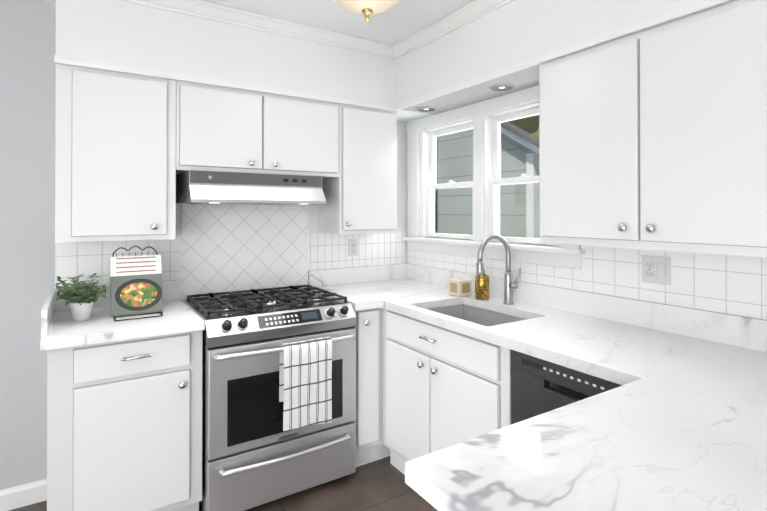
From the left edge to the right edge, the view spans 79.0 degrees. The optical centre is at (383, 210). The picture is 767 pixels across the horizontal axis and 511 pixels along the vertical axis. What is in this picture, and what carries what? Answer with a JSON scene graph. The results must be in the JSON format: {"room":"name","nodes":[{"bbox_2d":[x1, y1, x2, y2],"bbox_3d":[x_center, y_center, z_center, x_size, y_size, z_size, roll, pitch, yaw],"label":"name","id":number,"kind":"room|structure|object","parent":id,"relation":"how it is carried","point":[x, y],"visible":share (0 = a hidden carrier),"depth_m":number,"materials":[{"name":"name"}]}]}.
{"room":"kitchen","nodes":[
{"label":"kitchen","id":0,"kind":"room"},
{"bbox_2d":[0,0,406,489],"bbox_3d":[-1.845,0.185,2.265,5.000,2.465,0.150,0,0,-33],"label":"wall","id":1,"kind":"structure","parent":0,"point":[28,254],"depth_m":2.25,"materials":[{"name":"white paint"}]},
{"bbox_2d":[0,479,46,510],"bbox_3d":[-2.713,1.365,1.606,2.535,0.098,0.016,0,0,-33],"label":"baseboard","id":2,"kind":"structure","parent":1,"relation":"attached to","point":[15,497],"depth_m":2.23,"materials":[{"name":"white wood"}]},
{"bbox_2d":[55,63,175,242],"bbox_3d":[-1.315,-0.256,2.303,0.492,0.802,0.356,0,0,-33],"label":"upper cabinet","id":3,"kind":"object","parent":1,"relation":"attached to","point":[115,163],"visible":0.96,"depth_m":2.17,"materials":[{"name":"white wood"}]},
{"bbox_2d":[56,174,404,299],"bbox_3d":[-0.732,0.311,2.880,2.114,1.020,0.006,0,0,-33],"label":"wall tile","id":4,"kind":"structure","parent":1,"relation":"attached to","point":[215,248],"depth_m":2.79,"materials":[{"name":"white tile"}]},
{"bbox_2d":[348,239,357,255],"bbox_3d":[-0.209,0.257,3.205,0.072,0.116,0.006,0,0,-33],"label":"electrical outlet","id":5,"kind":"object","parent":4,"relation":"attached to","point":[352,247],"visible":1,"depth_m":3.20,"materials":[{"name":"white plastic"}]},
{"bbox_2d":[176,80,338,178],"bbox_3d":[-0.722,-0.427,2.682,0.910,0.454,0.356,0,0,-33],"label":"upper cabinet","id":6,"kind":"object","parent":1,"relation":"attached to","point":[222,129],"visible":0.92,"depth_m":2.52,"materials":[{"name":"white wood"}]},
{"bbox_2d":[178,170,325,204],"bbox_3d":[-0.741,-0.116,2.647,0.730,0.166,0.389,0,0,-33],"label":"range hood","id":7,"kind":"object","parent":6,"relation":"attached to","point":[205,187],"visible":1,"depth_m":2.49,"materials":[{"name":"silver metal"}]},
{"bbox_2d":[318,103,396,234],"bbox_3d":[-0.160,-0.252,3.039,0.420,0.802,0.356,0,0,-33],"label":"upper cabinet","id":8,"kind":"object","parent":1,"relation":"attached to","point":[360,192],"visible":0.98,"depth_m":2.91,"materials":[{"name":"white wood"}]},
{"bbox_2d":[9,456,437,510],"bbox_3d":[-0.540,1.437,0.214,5.000,0.060,5.000,0,0,-33],"label":"floor","id":9,"kind":"structure","parent":0,"point":[379,485],"depth_m":2.31,"materials":[{"name":"wood"}]},
{"bbox_2d":[47,330,202,510],"bbox_3d":[-1.211,0.980,2.190,0.573,0.876,0.647,0,0,-33],"label":"base cabinet","id":10,"kind":"object","parent":9,"relation":"on","point":[124,425],"visible":0.94,"depth_m":1.94,"materials":[{"name":"white wood"}]},
{"bbox_2d":[40,280,204,350],"bbox_3d":[-1.222,0.463,2.194,0.595,0.150,0.633,0,0,-33],"label":"countertop","id":11,"kind":"structure","parent":10,"relation":"on","point":[60,328],"depth_m":2.04,"materials":[{"name":"stone"}]},
{"bbox_2d":[55,273,106,320],"bbox_3d":[-1.369,0.394,2.113,0.190,0.205,0.364,0,0,-33],"label":"potted plant","id":12,"kind":"object","parent":11,"relation":"on","point":[80,299],"visible":1,"depth_m":2.07,"materials":[{"name":"green plant"}]},
{"bbox_2d":[112,246,162,320],"bbox_3d":[-1.176,0.335,2.219,0.196,0.321,0.250,0,0,-33],"label":"easel","id":13,"kind":"object","parent":11,"relation":"on","point":[160,315],"visible":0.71,"depth_m":2.15,"materials":[{"name":"black metal"}]},
{"bbox_2d":[110,255,162,316],"bbox_3d":[-1.179,0.355,2.224,0.218,0.276,0.020,0,-19,-33],"label":"cookbook","id":14,"kind":"object","parent":13,"relation":"on","point":[135,284],"visible":1,"depth_m":2.21,"materials":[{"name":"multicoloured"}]},
{"bbox_2d":[182,285,356,510],"bbox_3d":[-0.614,0.944,2.508,0.756,0.951,0.735,0,0,-33],"label":"range","id":15,"kind":"object","parent":9,"relation":"on","point":[278,392],"visible":0.98,"depth_m":2.23,"materials":[{"name":"silver metal"}]},
{"bbox_2d":[354,307,389,466],"bbox_3d":[0.015,0.984,2.972,0.795,0.876,0.646,0,0,-33],"label":"base cabinet","id":16,"kind":"object","parent":9,"relation":"on","point":[370,445],"visible":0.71,"depth_m":2.57,"materials":[{"name":"white wood"}]},
{"bbox_2d":[308,270,359,310],"bbox_3d":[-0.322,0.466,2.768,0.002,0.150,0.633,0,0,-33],"label":"countertop","id":17,"kind":"structure","parent":16,"relation":"on","point":[344,285],"depth_m":3.05,"materials":[{"name":"stone"}]},
{"bbox_2d":[383,308,510,474],"bbox_3d":[0.479,0.981,2.382,0.647,0.876,0.935,0,0,-33],"label":"base cabinet","id":18,"kind":"object","parent":9,"relation":"on","point":[443,388],"visible":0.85,"depth_m":2.20,"materials":[{"name":"white wood"}]},
{"bbox_2d":[324,263,766,410],"bbox_3d":[0.657,0.568,2.106,0.647,0.362,2.801,0,0,-33],"label":"countertop","id":19,"kind":"structure","parent":18,"relation":"on","point":[722,355],"depth_m":1.87,"materials":[{"name":"stone"}]},
{"bbox_2d":[449,277,471,296],"bbox_3d":[0.451,0.447,2.736,0.102,0.105,0.102,0,0,-33],"label":"candle jar","id":20,"kind":"object","parent":19,"relation":"on","point":[460,287],"visible":1,"depth_m":2.70,"materials":[{"name":"beige wax"}]},
{"bbox_2d":[427,304,526,326],"bbox_3d":[0.452,0.644,2.334,0.438,0.212,0.628,0,0,-33],"label":"sink basin","id":21,"kind":"object","parent":19,"relation":"in","point":[480,314],"depth_m":2.57,"materials":[{"name":"silver metal"}]},
{"bbox_2d":[475,269,488,299],"bbox_3d":[0.553,0.396,2.619,0.086,0.206,0.080,0,0,-33],"label":"soap dispenser","id":22,"kind":"object","parent":19,"relation":"on","point":[481,287],"visible":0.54,"depth_m":2.59,"materials":[{"name":"gold metal"}]},
{"bbox_2d":[476,234,520,304],"bbox_3d":[0.594,0.311,2.413,0.253,0.374,0.098,0,0,-33],"label":"faucet","id":23,"kind":"object","parent":19,"relation":"on","point":[509,285],"visible":1,"depth_m":2.46,"materials":[{"name":"silver metal"}]},
{"bbox_2d":[405,371,766,510],"bbox_3d":[0.589,0.510,0.829,0.840,0.040,0.720,0,0,-33],"label":"countertop","id":24,"kind":"structure","parent":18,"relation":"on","point":[677,421],"depth_m":0.92,"materials":[{"name":"stone"}]},
{"bbox_2d":[511,350,622,424],"bbox_3d":[0.908,0.979,1.734,0.605,0.872,0.596,0,0,-33],"label":"dishwasher","id":25,"kind":"object","parent":9,"relation":"on","point":[539,386],"visible":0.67,"depth_m":1.69,"materials":[{"name":"grey metal"}]},
{"bbox_2d":[200,0,474,44],"bbox_3d":[-0.540,-1.098,0.227,5.000,0.080,5.000,0,0,-33],"label":"ceiling","id":26,"kind":"structure","parent":0,"point":[400,20],"depth_m":2.49,"materials":[{"name":"white paint"}]},
{"bbox_2d":[45,0,392,110],"bbox_3d":[-0.806,-0.843,2.614,1.800,0.400,0.383,0,0,-33],"label":"soffit","id":27,"kind":"structure","parent":26,"relation":"attached to","point":[194,41],"depth_m":2.43,"materials":[{"name":"white paint"}]},
{"bbox_2d":[336,0,398,21],"bbox_3d":[-0.068,-0.916,1.940,0.360,0.264,0.360,0,0,-33],"label":"ceiling light fixture","id":28,"kind":"object","parent":26,"relation":"attached to","point":[367,8],"visible":1,"depth_m":1.92,"materials":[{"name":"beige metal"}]},
{"bbox_2d":[393,0,731,122],"bbox_3d":[1.278,-0.850,1.385,0.383,0.400,4.698,0,0,-33],"label":"soffit","id":29,"kind":"structure","parent":26,"relation":"attached to","point":[471,52],"depth_m":2.29,"materials":[{"name":"white paint"}]},
{"bbox_2d":[415,107,436,111],"bbox_3d":[0.276,-0.648,2.999,0.140,0.006,0.140,0,0,-33],"label":"recessed light","id":30,"kind":"object","parent":29,"relation":"attached to","point":[425,109],"visible":1,"depth_m":3.00,"materials":[{"name":"grey metal"}]},
{"bbox_2d":[489,84,515,91],"bbox_3d":[0.631,-0.651,2.479,0.140,0.006,0.140,0,0,-33],"label":"recessed light","id":31,"kind":"object","parent":29,"relation":"attached to","point":[501,87],"visible":1,"depth_m":2.47,"materials":[{"name":"grey metal"}]},
{"bbox_2d":[407,133,706,310],"bbox_3d":[1.544,0.181,1.462,0.150,2.465,4.850,0,0,-33],"label":"wall","id":32,"kind":"structure","parent":0,"point":[436,217],"depth_m":3.41,"materials":[{"name":"white paint"}]},
{"bbox_2d":[402,85,585,268],"bbox_3d":[0.616,-0.183,2.867,0.205,0.938,1.465,0,0,-33],"label":"window","id":33,"kind":"structure","parent":32,"relation":"in","point":[484,119],"depth_m":2.83,"materials":[{"name":"white wood"}]},
{"bbox_2d":[408,245,766,319],"bbox_3d":[1.147,0.264,1.935,0.006,0.242,3.576,0,0,-33],"label":"wall tile","id":34,"kind":"structure","parent":32,"relation":"attached to","point":[730,284],"depth_m":1.95,"materials":[{"name":"white tile"}]},
{"bbox_2d":[642,255,670,284],"bbox_3d":[1.134,0.248,1.941,0.008,0.116,0.118,0,0,-33],"label":"outlet","id":35,"kind":"object","parent":34,"relation":"attached to","point":[656,269],"visible":1,"depth_m":1.94,"materials":[{"name":"white plastic"}]},
{"bbox_2d":[539,0,766,256],"bbox_3d":[1.043,-0.258,1.776,0.356,0.802,0.885,0,0,-33],"label":"upper cabinet","id":36,"kind":"object","parent":32,"relation":"attached to","point":[653,138],"visible":0.96,"depth_m":1.61,"materials":[{"name":"white wood"}]},
{"label":"outside","id":37,"kind":"structure","parent":0,"visible":0},
{"bbox_3d":[7.038,2.117,6.646,17.000,0.150,26.000,0,0,-33],"label":"ground","id":38,"kind":"structure","parent":37,"visible":0},
{"bbox_2d":[438,121,539,238],"bbox_3d":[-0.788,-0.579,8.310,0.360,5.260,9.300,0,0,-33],"label":"house","id":39,"kind":"structure","parent":38,"relation":"on","point":[531,190],"depth_m":4.99,"materials":[{"name":"white"}]},
{"bbox_2d":[508,115,538,137],"bbox_3d":[3.407,-0.415,9.127,3.656,4.951,3.961,0,0,-33],"label":"tree","id":40,"kind":"object","parent":38,"relation":"on","point":[533,131],"depth_m":9.58,"materials":[{"name":"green plant"}]}
]}

